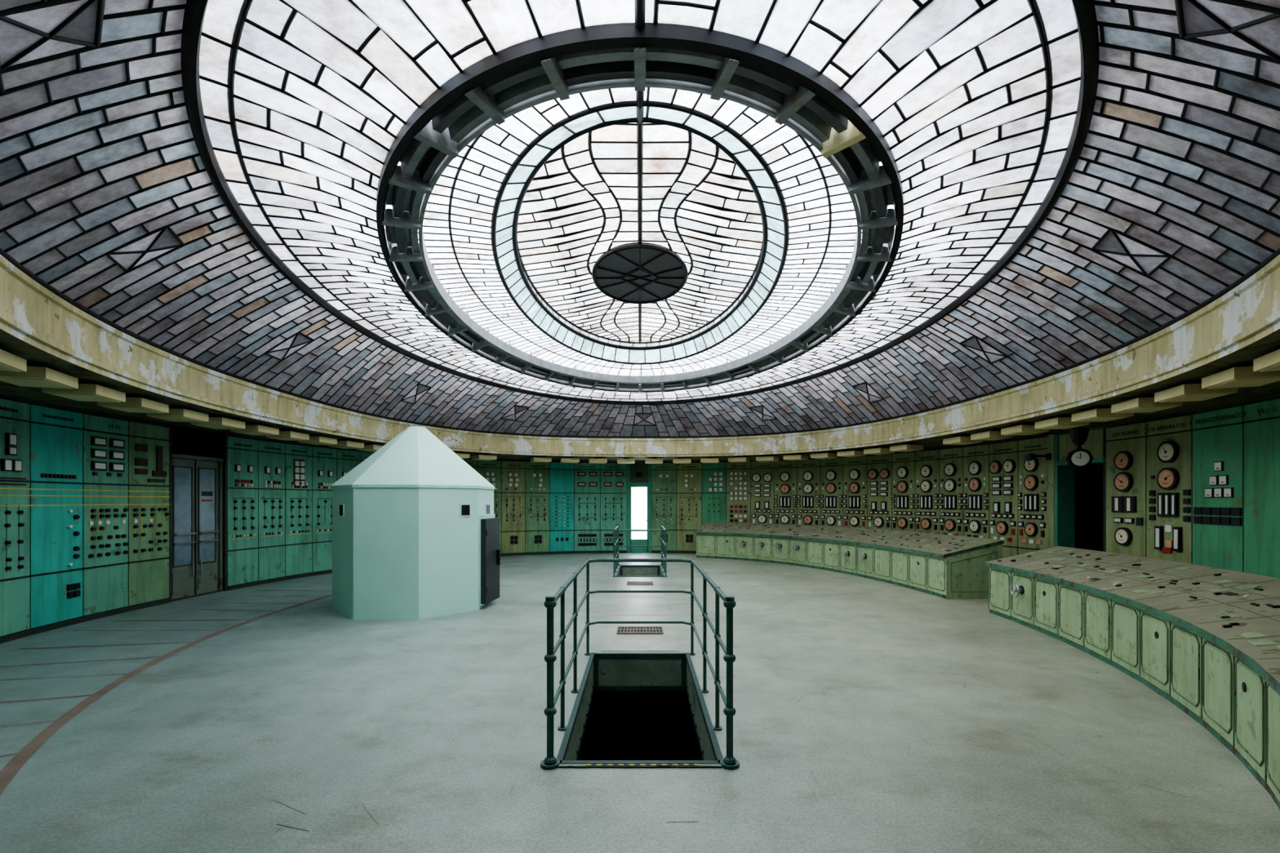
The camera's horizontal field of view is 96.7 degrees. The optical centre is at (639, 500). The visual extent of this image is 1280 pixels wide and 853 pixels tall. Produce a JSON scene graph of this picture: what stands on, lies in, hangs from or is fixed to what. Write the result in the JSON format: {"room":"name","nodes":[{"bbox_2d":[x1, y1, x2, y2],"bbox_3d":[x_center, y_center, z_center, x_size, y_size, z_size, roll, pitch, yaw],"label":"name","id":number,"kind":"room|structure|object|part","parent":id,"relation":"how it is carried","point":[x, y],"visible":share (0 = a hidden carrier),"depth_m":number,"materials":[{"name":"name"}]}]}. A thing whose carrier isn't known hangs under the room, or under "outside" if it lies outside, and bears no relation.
{"room":"power station hall","nodes":[
{"label":"power station hall","id":0,"kind":"room"},
{"bbox_2d":[0,394,471,458],"bbox_3d":[-6.198,0.140,8.973,3.039,3.000,14.972,0,0,0],"label":"wall","id":1,"kind":"structure","parent":0,"point":[1,395],"depth_m":8.56,"materials":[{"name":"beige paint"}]},
{"bbox_2d":[166,424,226,602],"bbox_3d":[-7.676,0.220,9.752,0.280,2.880,1.202,0,0,3],"label":"door","id":2,"kind":"structure","parent":1,"relation":"in","point":[197,463],"depth_m":9.81,"materials":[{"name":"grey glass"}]},
{"bbox_2d":[0,253,1279,457],"bbox_3d":[0.001,-1.485,8.475,11.801,0.530,15.038,0,0,0],"label":"trim","id":3,"kind":"structure","parent":1,"relation":"attached to","point":[34,319],"depth_m":7.02,"materials":[{"name":"paint"}]},
{"bbox_2d":[0,0,1279,438],"bbox_3d":[0.001,-2.607,8.475,11.655,1.765,14.886,0,0,0],"label":"skylight","id":4,"kind":"object","parent":3,"relation":"on","point":[587,197],"visible":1,"depth_m":4.88,"materials":[{"name":"stained glass"},{"name":"iron"},{"name":"steel"}]},
{"bbox_3d":[0.000,-2.851,8.700,8.737,0.494,13.624,0,0,0],"label":"steel ring frame","id":5,"kind":"part","parent":4,"relation":"part of","materials":[{"name":"metal"}]},
{"bbox_2d":[339,228,895,385],"bbox_3d":[0.000,-2.735,8.700,15.800,2.850,18.800,0,0,0],"label":"roof","id":6,"kind":"structure","parent":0,"point":[393,244],"depth_m":9.16,"materials":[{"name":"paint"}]},
{"bbox_2d":[0,552,1279,852],"bbox_3d":[0.000,1.640,8.700,15.900,0.001,18.900,0,0,0],"label":"floor","id":7,"kind":"structure","parent":0,"point":[194,752],"depth_m":3.87,"materials":[{"name":"grey concrete"}]},
{"bbox_2d":[0,395,31,644],"bbox_3d":[-7.333,0.220,6.521,0.074,2.840,0.823,0,0,-12],"label":"control panel","id":8,"kind":"object","parent":7,"relation":"on","point":[15,488],"visible":1,"depth_m":6.69,"materials":[{"name":"paint"}]},
{"bbox_2d":[28,401,84,635],"bbox_3d":[-7.468,0.220,7.301,0.070,2.840,0.767,0,0,-7],"label":"control panel","id":9,"kind":"object","parent":7,"relation":"on","point":[55,433],"visible":1,"depth_m":7.27,"materials":[{"name":"teal paint"}]},
{"bbox_2d":[81,411,128,622],"bbox_3d":[-7.537,0.220,8.045,0.074,2.840,0.734,0,0,-3],"label":"control panel","id":10,"kind":"object","parent":7,"relation":"on","point":[104,482],"visible":1,"depth_m":8.01,"materials":[{"name":"paint"}]},
{"bbox_2d":[127,419,170,611],"bbox_3d":[-7.561,0.220,8.777,0.071,2.840,0.737,0,0,0],"label":"control panel","id":11,"kind":"object","parent":7,"relation":"on","point":[148,486],"visible":1,"depth_m":8.76,"materials":[{"name":"green paint"}]},
{"bbox_2d":[226,434,258,591],"bbox_3d":[-7.456,0.220,10.698,0.074,2.840,0.717,0,0,7],"label":"control panel","id":12,"kind":"object","parent":7,"relation":"on","point":[242,548],"visible":1,"depth_m":10.69,"materials":[{"name":"paint"}]},
{"bbox_2d":[257,439,285,584],"bbox_3d":[-7.355,0.220,11.381,0.074,2.840,0.669,0,0,10],"label":"control panel","id":13,"kind":"object","parent":7,"relation":"on","point":[271,454],"visible":1,"depth_m":11.36,"materials":[{"name":"paint"}]},
{"bbox_2d":[284,442,312,580],"bbox_3d":[-7.216,0.220,12.050,0.070,2.840,0.703,0,0,14],"label":"control panel","id":14,"kind":"object","parent":7,"relation":"on","point":[298,457],"visible":1,"depth_m":12.03,"materials":[{"name":"paint"}]},
{"bbox_2d":[311,445,336,575],"bbox_3d":[-7.032,0.220,12.702,0.074,2.840,0.658,0,0,18],"label":"control panel","id":15,"kind":"object","parent":7,"relation":"on","point":[323,459],"visible":0.87,"depth_m":12.63,"materials":[{"name":"paint"}]},
{"bbox_2d":[336,448,359,480],"bbox_3d":[-6.815,0.220,13.314,0.074,2.840,0.647,0,0,22],"label":"control panel","id":16,"kind":"object","parent":7,"relation":"on","point":[347,460],"visible":0.19,"depth_m":13.24,"materials":[{"name":"paint"}]},
{"bbox_2d":[360,450,374,463],"bbox_3d":[-6.552,0.220,13.911,0.070,2.840,0.663,0,0,26],"label":"control panel","id":17,"kind":"object","parent":7,"relation":"on","point":[363,455],"visible":0.05,"depth_m":13.72,"materials":[{"name":"paint"}]},
{"bbox_2d":[330,426,500,619],"bbox_3d":[-3.414,0.245,8.930,2.389,2.790,2.217,0,0,0],"label":"booth","id":18,"kind":"object","parent":7,"relation":"on","point":[415,528],"visible":1,"depth_m":8.02,"materials":[{"name":"green paint"}]},
{"bbox_2d":[462,457,477,471],"bbox_3d":[-4.923,0.220,16.092,0.714,2.840,0.070,0,0,-42],"label":"control panel","id":19,"kind":"object","parent":7,"relation":"on","point":[473,464],"visible":0.08,"depth_m":16.22,"materials":[{"name":"green paint"}]},
{"bbox_2d":[477,459,502,556],"bbox_3d":[-4.366,0.220,16.536,0.720,2.840,0.070,0,0,-35],"label":"control panel","id":20,"kind":"object","parent":7,"relation":"on","point":[491,470],"visible":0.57,"depth_m":16.63,"materials":[{"name":"green paint"}]},
{"bbox_2d":[501,459,525,555],"bbox_3d":[-3.758,0.220,16.916,0.725,2.840,0.070,0,0,-29],"label":"control panel","id":21,"kind":"object","parent":7,"relation":"on","point":[513,472],"visible":1,"depth_m":16.91,"materials":[{"name":"green paint"}]},
{"bbox_2d":[524,460,550,555],"bbox_3d":[-3.098,0.220,17.229,0.748,2.840,0.070,0,0,-22],"label":"control panel","id":22,"kind":"object","parent":7,"relation":"on","point":[536,474],"visible":0.99,"depth_m":17.22,"materials":[{"name":"green paint"}]},
{"bbox_2d":[549,461,573,554],"bbox_3d":[-2.392,0.220,17.470,0.754,2.840,0.070,0,0,-16],"label":"control panel","id":23,"kind":"object","parent":7,"relation":"on","point":[561,474],"visible":0.98,"depth_m":17.46,"materials":[{"name":"teal paint"}]},
{"bbox_2d":[573,462,599,553],"bbox_3d":[-1.633,0.220,17.636,0.810,2.840,0.074,0,0,-9],"label":"control panel","id":24,"kind":"object","parent":7,"relation":"on","point":[586,474],"visible":0.98,"depth_m":17.63,"materials":[{"name":"paint"}]},
{"bbox_2d":[0,560,1196,852],"bbox_3d":[-2.894,1.637,7.233,10.063,0.001,15.251,0,0,-39],"label":"floor markings","id":25,"kind":"object","parent":7,"relation":"on","point":[7,773],"visible":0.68,"depth_m":4.75,"materials":[{"name":"red paint"}]},
{"bbox_2d":[600,462,626,553],"bbox_3d":[-0.821,0.220,17.730,0.832,2.840,0.074,0,0,-4],"label":"control panel","id":26,"kind":"object","parent":7,"relation":"on","point":[613,475],"visible":0.95,"depth_m":17.73,"materials":[{"name":"paint"}]},
{"bbox_2d":[601,577,678,651],"bbox_3d":[0.000,1.636,9.140,0.840,0.006,5.920,0,0,0],"label":"plate","id":27,"kind":"object","parent":7,"relation":"on","point":[627,606],"visible":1,"depth_m":7.89,"materials":[{"name":"grey metal"}]},
{"bbox_2d":[616,626,663,634],"bbox_3d":[0.000,1.627,7.125,0.576,0.013,0.374,0,0,0],"label":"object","id":28,"kind":"structure","parent":27,"relation":"on","point":[620,630],"depth_m":7.11,"materials":[{"name":"grey metal"}]},
{"bbox_2d":[626,582,653,585],"bbox_3d":[0.000,1.627,11.175,0.516,0.013,0.374,0,0,0],"label":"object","id":29,"kind":"structure","parent":27,"relation":"on","point":[628,583],"depth_m":11.13,"materials":[{"name":"grey metal"}]},
{"bbox_2d":[556,653,723,767],"bbox_3d":[0.000,3.282,5.490,1.280,3.316,4.340,0,0,0],"label":"floor opening","id":30,"kind":"structure","parent":7,"relation":"on","point":[629,709],"depth_m":6.03,"materials":[{"name":"black"}]},
{"bbox_2d":[615,564,664,577],"bbox_3d":[0.000,3.282,13.950,1.280,3.316,3.900,0,0,0],"label":"staircase","id":31,"kind":"structure","parent":7,"relation":"on","point":[624,571],"depth_m":14.27,"materials":[{"name":"metal"}]},
{"bbox_2d":[540,558,739,769],"bbox_3d":[0.000,1.117,4.786,1.226,1.045,2.647,0,0,0],"label":"stair railing","id":32,"kind":"object","parent":7,"relation":"on","point":[550,762],"depth_m":4.07,"materials":[{"name":"green metal"}]},
{"bbox_2d":[612,524,667,577],"bbox_3d":[0.000,1.117,13.255,1.226,1.045,2.207,0,0,0],"label":"stair railing","id":33,"kind":"object","parent":7,"relation":"on","point":[615,531],"depth_m":12.43,"materials":[{"name":"metal"}]},
{"bbox_2d":[651,462,676,553],"bbox_3d":[0.746,0.220,17.738,0.782,2.840,0.070,0,0,3],"label":"control panel","id":34,"kind":"object","parent":7,"relation":"on","point":[664,475],"visible":0.94,"depth_m":17.74,"materials":[{"name":"green paint"}]},
{"bbox_2d":[676,462,702,553],"bbox_3d":[1.525,0.220,17.655,0.794,2.840,0.070,0,0,9],"label":"control panel","id":35,"kind":"object","parent":7,"relation":"on","point":[689,476],"visible":0.99,"depth_m":17.66,"materials":[{"name":"green paint"}]},
{"bbox_2d":[702,461,726,524],"bbox_3d":[2.280,0.220,17.501,0.755,2.840,0.070,0,0,15],"label":"control panel","id":36,"kind":"object","parent":7,"relation":"on","point":[713,474],"visible":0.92,"depth_m":17.50,"materials":[{"name":"paint"}]},
{"bbox_2d":[726,460,751,523],"bbox_3d":[2.992,0.220,17.276,0.748,2.840,0.061,0,0,21],"label":"control panel","id":37,"kind":"object","parent":7,"relation":"on","point":[738,474],"visible":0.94,"depth_m":17.26,"materials":[{"name":"green paint"}]},
{"bbox_2d":[751,460,773,524],"bbox_3d":[3.644,0.220,16.963,0.710,2.840,0.096,0,0,28],"label":"control panel","id":38,"kind":"object","parent":7,"relation":"on","point":[762,473],"visible":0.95,"depth_m":16.97,"materials":[{"name":"green paint"}]},
{"bbox_2d":[773,459,796,524],"bbox_3d":[4.239,0.220,16.609,0.688,2.840,0.096,0,0,34],"label":"control panel","id":39,"kind":"object","parent":7,"relation":"on","point":[784,471],"visible":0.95,"depth_m":16.59,"materials":[{"name":"green paint"}]},
{"bbox_2d":[796,457,820,525],"bbox_3d":[4.787,0.220,16.194,0.699,2.840,0.096,0,0,40],"label":"control panel","id":40,"kind":"object","parent":7,"relation":"on","point":[808,471],"visible":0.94,"depth_m":16.16,"materials":[{"name":"green paint"}]},
{"bbox_2d":[820,456,843,527],"bbox_3d":[5.284,0.220,15.726,0.096,2.840,0.678,0,0,-44],"label":"control panel","id":41,"kind":"object","parent":7,"relation":"on","point":[831,469],"visible":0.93,"depth_m":15.69,"materials":[{"name":"green paint"}]},
{"bbox_2d":[695,522,1003,599],"bbox_3d":[4.224,1.150,13.481,2.159,0.980,8.800,0,0,-27],"label":"desk","id":42,"kind":"object","parent":7,"relation":"on","point":[947,566],"visible":1,"depth_m":12.01,"materials":[{"name":"paint"}]},
{"bbox_2d":[843,454,867,528],"bbox_3d":[5.735,0.220,15.201,0.096,2.840,0.719,0,0,-38],"label":"control panel","id":43,"kind":"object","parent":7,"relation":"on","point":[855,468],"visible":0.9,"depth_m":15.16,"materials":[{"name":"green paint"}]},
{"bbox_2d":[866,453,892,529],"bbox_3d":[6.141,0.220,14.621,0.096,2.840,0.709,0,0,-32],"label":"control panel","id":44,"kind":"object","parent":7,"relation":"on","point":[879,466],"visible":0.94,"depth_m":14.60,"materials":[{"name":"green paint"}]},
{"bbox_2d":[892,451,915,532],"bbox_3d":[6.479,0.220,14.028,0.096,2.840,0.666,0,0,-27],"label":"control panel","id":45,"kind":"object","parent":7,"relation":"on","point":[903,463],"visible":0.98,"depth_m":13.98,"materials":[{"name":"green paint"}]},
{"bbox_2d":[915,448,939,533],"bbox_3d":[6.759,0.220,13.421,0.096,2.840,0.681,0,0,-22],"label":"control panel","id":46,"kind":"object","parent":7,"relation":"on","point":[926,461],"visible":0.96,"depth_m":13.38,"materials":[{"name":"green paint"}]},
{"bbox_2d":[939,445,964,536],"bbox_3d":[6.989,0.220,12.803,0.096,2.840,0.647,0,0,-18],"label":"control panel","id":47,"kind":"object","parent":7,"relation":"on","point":[951,459],"visible":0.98,"depth_m":12.75,"materials":[{"name":"green paint"}]},
{"bbox_2d":[963,443,989,538],"bbox_3d":[7.173,0.220,12.169,0.096,2.840,0.680,0,0,-14],"label":"control panel","id":48,"kind":"object","parent":7,"relation":"on","point":[976,457],"visible":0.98,"depth_m":12.12,"materials":[{"name":"green paint"}]},
{"bbox_2d":[988,439,1018,558],"bbox_3d":[7.323,0.220,11.492,0.096,2.840,0.715,0,0,-11],"label":"control panel","id":49,"kind":"object","parent":7,"relation":"on","point":[1003,455],"visible":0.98,"depth_m":11.44,"materials":[{"name":"green paint"}]},
{"bbox_2d":[1017,435,1047,555],"bbox_3d":[7.433,0.220,10.796,0.096,2.840,0.699,0,0,-7],"label":"control panel","id":50,"kind":"object","parent":7,"relation":"on","point":[1033,474],"visible":0.84,"depth_m":10.77,"materials":[{"name":"green paint"}]},
{"bbox_2d":[1047,434,1055,547],"bbox_3d":[7.511,0.220,10.382,0.040,2.840,0.146,0,0,-5],"label":"control panel","id":51,"kind":"object","parent":7,"relation":"on","point":[1051,438],"visible":0.64,"depth_m":10.37,"materials":[{"name":"green paint"}]},
{"bbox_2d":[1025,453,1051,461],"bbox_3d":[7.273,-0.786,10.369,0.440,0.147,0.148,0,0,0],"label":"wall lamp","id":52,"kind":"object","parent":51,"relation":"attached to","point":[1028,457],"visible":1,"depth_m":10.36,"materials":[{"name":"black metal"}]},
{"bbox_2d":[1105,420,1146,557],"bbox_3d":[7.549,0.220,8.870,0.098,2.840,0.739,0,0,0],"label":"control panel","id":53,"kind":"object","parent":7,"relation":"on","point":[1126,443],"visible":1,"depth_m":8.80,"materials":[{"name":"green paint"}]},
{"bbox_2d":[985,546,1279,809],"bbox_3d":[4.483,1.150,4.777,1.731,0.980,7.658,0,0,23],"label":"desk","id":54,"kind":"object","parent":7,"relation":"on","point":[1206,640],"visible":1,"depth_m":4.82,"materials":[{"name":"paint"}]},
{"bbox_2d":[1146,412,1193,564],"bbox_3d":[7.530,0.220,8.129,0.096,2.840,0.751,0,0,3],"label":"control panel","id":55,"kind":"object","parent":7,"relation":"on","point":[1170,438],"visible":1,"depth_m":8.07,"materials":[{"name":"green paint"}]},
{"bbox_2d":[1189,403,1245,572],"bbox_3d":[7.482,0.220,7.378,0.061,2.840,0.876,0,0,7],"label":"control panel","id":56,"kind":"object","parent":7,"relation":"on","point":[1218,433],"visible":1,"depth_m":7.34,"materials":[{"name":"paint"}]},
{"bbox_2d":[1242,395,1279,578],"bbox_3d":[7.356,0.220,6.568,0.045,2.840,0.899,0,0,11],"label":"control panel","id":57,"kind":"object","parent":7,"relation":"on","point":[1262,417],"visible":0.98,"depth_m":6.74,"materials":[{"name":"paint"}]},
{"bbox_2d":[0,338,1279,461],"bbox_3d":[0.000,-1.230,8.700,15.600,0.001,18.600,0,0,0],"label":"ceiling","id":58,"kind":"structure","parent":0,"point":[33,393],"depth_m":7.29,"materials":[{"name":"paint"}]},
{"bbox_2d":[0,349,26,372],"bbox_3d":[-5.237,-1.150,4.453,0.613,0.160,0.641,0,0,0],"label":"ceiling light","id":59,"kind":"object","parent":58,"relation":"attached to","point":[9,362],"depth_m":4.61,"materials":[{"name":"beige paint"}]},
{"bbox_2d":[0,364,78,389],"bbox_3d":[-5.550,-1.150,5.190,0.587,0.160,0.622,0,0,0],"label":"beam","id":60,"kind":"structure","parent":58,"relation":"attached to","point":[36,375],"depth_m":5.12,"materials":[{"name":"beige paint"}]},
{"bbox_2d":[41,381,125,402],"bbox_3d":[-5.798,-1.150,5.952,0.558,0.160,0.600,0,0,0],"label":"beam","id":61,"kind":"structure","parent":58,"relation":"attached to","point":[86,391],"depth_m":5.84,"materials":[{"name":"beige paint"}]},
{"bbox_2d":[97,395,168,413],"bbox_3d":[-5.982,-1.150,6.731,0.527,0.160,0.575,0,0,0],"label":"beam","id":62,"kind":"structure","parent":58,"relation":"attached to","point":[138,404],"depth_m":6.62,"materials":[{"name":"beige paint"}]},
{"bbox_2d":[146,406,208,422],"bbox_3d":[-6.103,-1.150,7.523,0.494,0.160,0.546,0,0,0],"label":"beam","id":63,"kind":"structure","parent":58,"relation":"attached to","point":[176,414],"depth_m":7.41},
{"bbox_2d":[190,415,245,429],"bbox_3d":[-6.163,-1.150,8.322,0.458,0.160,0.516,0,0,0],"label":"ceiling light","id":64,"kind":"object","parent":58,"relation":"attached to","point":[216,422],"depth_m":8.22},
{"bbox_2d":[230,422,279,435],"bbox_3d":[-6.168,-1.150,9.123,0.446,0.160,0.505,0,0,0],"label":"ceiling light","id":65,"kind":"object","parent":58,"relation":"attached to","point":[251,428],"depth_m":9.00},
{"bbox_2d":[265,429,309,440],"bbox_3d":[-6.143,-1.150,9.924,0.467,0.160,0.524,0,0,0],"label":"ceiling light","id":66,"kind":"object","parent":58,"relation":"attached to","point":[284,434],"depth_m":9.80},
{"bbox_2d":[297,435,337,444],"bbox_3d":[-6.074,-1.150,10.722,0.496,0.160,0.549,0,0,0],"label":"ceiling light","id":67,"kind":"object","parent":58,"relation":"attached to","point":[314,439],"depth_m":10.58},
{"bbox_2d":[327,439,364,448],"bbox_3d":[-5.949,-1.150,11.513,0.530,0.160,0.577,0,0,0],"label":"ceiling light","id":68,"kind":"object","parent":58,"relation":"attached to","point":[343,443],"depth_m":11.35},
{"bbox_2d":[356,443,382,452],"bbox_3d":[-5.755,-1.150,12.290,0.566,0.160,0.606,0,0,0],"label":"ceiling light","id":69,"kind":"object","parent":58,"relation":"attached to","point":[373,447],"depth_m":12.08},
{"bbox_2d":[453,451,469,458],"bbox_3d":[-4.660,-1.150,14.413,0.657,0.160,0.666,0,0,0],"label":"ceiling light","id":70,"kind":"object","parent":58,"relation":"attached to","point":[462,455],"depth_m":14.34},
{"bbox_2d":[471,453,497,460],"bbox_3d":[-4.106,-1.150,14.990,0.666,0.160,0.661,0,0,0],"label":"ceiling light","id":71,"kind":"object","parent":58,"relation":"attached to","point":[482,456],"depth_m":14.85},
{"bbox_2d":[530,456,551,462],"bbox_3d":[-2.750,-1.150,15.832,0.630,0.160,0.597,0,0,0],"label":"ceiling light","id":72,"kind":"object","parent":58,"relation":"attached to","point":[540,459],"depth_m":15.66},
{"bbox_2d":[560,457,579,462],"bbox_3d":[-1.989,-1.150,16.078,0.590,0.160,0.546,0,0,0],"label":"ceiling light","id":73,"kind":"object","parent":58,"relation":"attached to","point":[568,460],"depth_m":15.88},
{"bbox_2d":[588,457,607,463],"bbox_3d":[-1.200,-1.150,16.216,0.546,0.160,0.493,0,0,0],"label":"ceiling light","id":74,"kind":"object","parent":58,"relation":"attached to","point":[597,460],"depth_m":16.01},
{"bbox_2d":[617,457,635,463],"bbox_3d":[-0.401,-1.150,16.266,0.510,0.160,0.451,0,0,0],"label":"ceiling light","id":75,"kind":"object","parent":58,"relation":"attached to","point":[625,460],"depth_m":16.05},
{"bbox_2d":[863,446,894,454],"bbox_3d":[5.481,-1.150,13.043,0.602,0.160,0.633,0,0,0],"label":"ceiling light","id":76,"kind":"object","parent":58,"relation":"attached to","point":[877,450],"depth_m":12.92,"materials":[{"name":"beige paint"}]},
{"bbox_2d":[889,443,923,452],"bbox_3d":[5.755,-1.150,12.290,0.566,0.160,0.606,0,0,0],"label":"ceiling light","id":77,"kind":"object","parent":58,"relation":"attached to","point":[904,447],"depth_m":12.11,"materials":[{"name":"beige paint"}]},
{"bbox_2d":[942,435,982,444],"bbox_3d":[6.074,-1.150,10.722,0.496,0.160,0.549,0,0,0],"label":"ceiling light","id":78,"kind":"object","parent":58,"relation":"attached to","point":[958,439],"depth_m":10.58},
{"bbox_2d":[970,429,1014,440],"bbox_3d":[6.143,-1.150,9.924,0.467,0.160,0.524,0,0,0],"label":"ceiling light","id":79,"kind":"object","parent":58,"relation":"attached to","point":[990,434],"depth_m":9.80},
{"bbox_2d":[1000,422,1049,435],"bbox_3d":[6.168,-1.150,9.123,0.446,0.160,0.505,0,0,0],"label":"ceiling light","id":80,"kind":"object","parent":58,"relation":"attached to","point":[1024,428],"depth_m":9.00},
{"bbox_2d":[1034,415,1089,429],"bbox_3d":[6.163,-1.150,8.322,0.458,0.160,0.516,0,0,0],"label":"ceiling light","id":81,"kind":"object","parent":58,"relation":"attached to","point":[1060,422],"depth_m":8.22,"materials":[{"name":"beige paint"}]},
{"bbox_2d":[1065,426,1093,469],"bbox_3d":[6.950,-0.863,9.000,0.330,0.735,0.254,0,0,27],"label":"clock","id":82,"kind":"object","parent":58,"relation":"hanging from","point":[1080,458],"visible":0.95,"depth_m":8.93,"materials":[{"name":"black metal"}]},
{"bbox_2d":[1071,406,1133,422],"bbox_3d":[6.103,-1.150,7.523,0.494,0.160,0.546,0,0,0],"label":"ceiling light","id":83,"kind":"object","parent":58,"relation":"attached to","point":[1100,414],"depth_m":7.41,"materials":[{"name":"beige paint"}]},
{"bbox_2d":[1111,395,1182,413],"bbox_3d":[5.982,-1.150,6.731,0.527,0.160,0.575,0,0,0],"label":"ceiling light","id":84,"kind":"object","parent":58,"relation":"attached to","point":[1141,404],"depth_m":6.62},
{"bbox_2d":[1154,381,1238,402],"bbox_3d":[5.798,-1.150,5.952,0.558,0.160,0.600,0,0,0],"label":"ceiling light","id":85,"kind":"object","parent":58,"relation":"attached to","point":[1189,391],"depth_m":5.84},
{"bbox_2d":[1201,364,1279,389],"bbox_3d":[5.550,-1.150,5.190,0.587,0.160,0.622,0,0,0],"label":"ceiling light","id":86,"kind":"object","parent":58,"relation":"attached to","point":[1242,375],"depth_m":5.12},
{"bbox_2d":[1253,349,1279,372],"bbox_3d":[5.237,-1.150,4.453,0.613,0.160,0.641,0,0,0],"label":"ceiling light","id":87,"kind":"object","parent":58,"relation":"attached to","point":[1270,362],"depth_m":4.61,"materials":[{"name":"beige paint"}]},
{"bbox_2d":[497,457,810,462],"bbox_3d":[0.234,0.140,17.052,9.950,3.000,1.738,0,0,2],"label":"wall","id":88,"kind":"structure","parent":0,"point":[808,457],"depth_m":17.49,"materials":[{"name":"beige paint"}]},
{"bbox_2d":[626,462,651,553],"bbox_3d":[-0.026,0.230,17.841,0.767,2.820,0.151,0,0,0],"label":"door","id":89,"kind":"structure","parent":88,"relation":"in","point":[638,474],"depth_m":17.79,"materials":[{"name":"green paint"}]},
{"bbox_2d":[644,457,662,463],"bbox_3d":[0.401,-1.150,16.266,0.510,0.160,0.451,0,0,0],"label":"ceiling light","id":90,"kind":"object","parent":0,"point":[654,460],"depth_m":16.05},
{"bbox_2d":[672,457,691,463],"bbox_3d":[1.200,-1.150,16.216,0.546,0.160,0.493,0,0,0],"label":"ceiling light","id":91,"kind":"object","parent":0,"point":[682,460],"depth_m":16.01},
{"bbox_2d":[700,457,719,462],"bbox_3d":[1.989,-1.150,16.078,0.590,0.160,0.546,0,0,0],"label":"ceiling light","id":92,"kind":"object","parent":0,"point":[708,460],"depth_m":15.88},
{"bbox_2d":[728,456,749,462],"bbox_3d":[2.750,-1.150,15.832,0.630,0.160,0.597,0,0,0],"label":"ceiling light","id":93,"kind":"object","parent":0,"point":[738,459],"depth_m":15.66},
{"bbox_2d":[755,454,778,462],"bbox_3d":[3.463,-1.150,15.468,0.657,0.160,0.637,0,0,0],"label":"ceiling light","id":94,"kind":"object","parent":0,"point":[767,458],"depth_m":15.32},
{"bbox_2d":[782,453,808,460],"bbox_3d":[4.106,-1.150,14.990,0.666,0.160,0.661,0,0,0],"label":"ceiling light","id":95,"kind":"object","parent":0,"point":[794,456],"depth_m":14.85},
{"bbox_2d":[810,451,837,458],"bbox_3d":[4.660,-1.150,14.413,0.657,0.160,0.666,0,0,0],"label":"ceiling light","id":96,"kind":"object","parent":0,"point":[824,455],"depth_m":14.27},
{"bbox_2d":[836,448,866,457],"bbox_3d":[5.118,-1.150,13.757,0.634,0.160,0.655,0,0,0],"label":"ceiling light","id":97,"kind":"object","parent":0,"point":[849,453],"depth_m":13.63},
{"bbox_2d":[837,394,1279,457],"bbox_3d":[6.231,0.140,8.797,2.976,3.000,14.610,0,0,0],"label":"wall","id":98,"kind":"structure","parent":0,"point":[1277,395],"depth_m":9.00,"materials":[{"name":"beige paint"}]},
{"bbox_2d":[1054,427,1106,551],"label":"door","id":99,"kind":"structure","parent":98,"relation":"in","point":[1080,495],"depth_m":10.26,"materials":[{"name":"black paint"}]}
]}

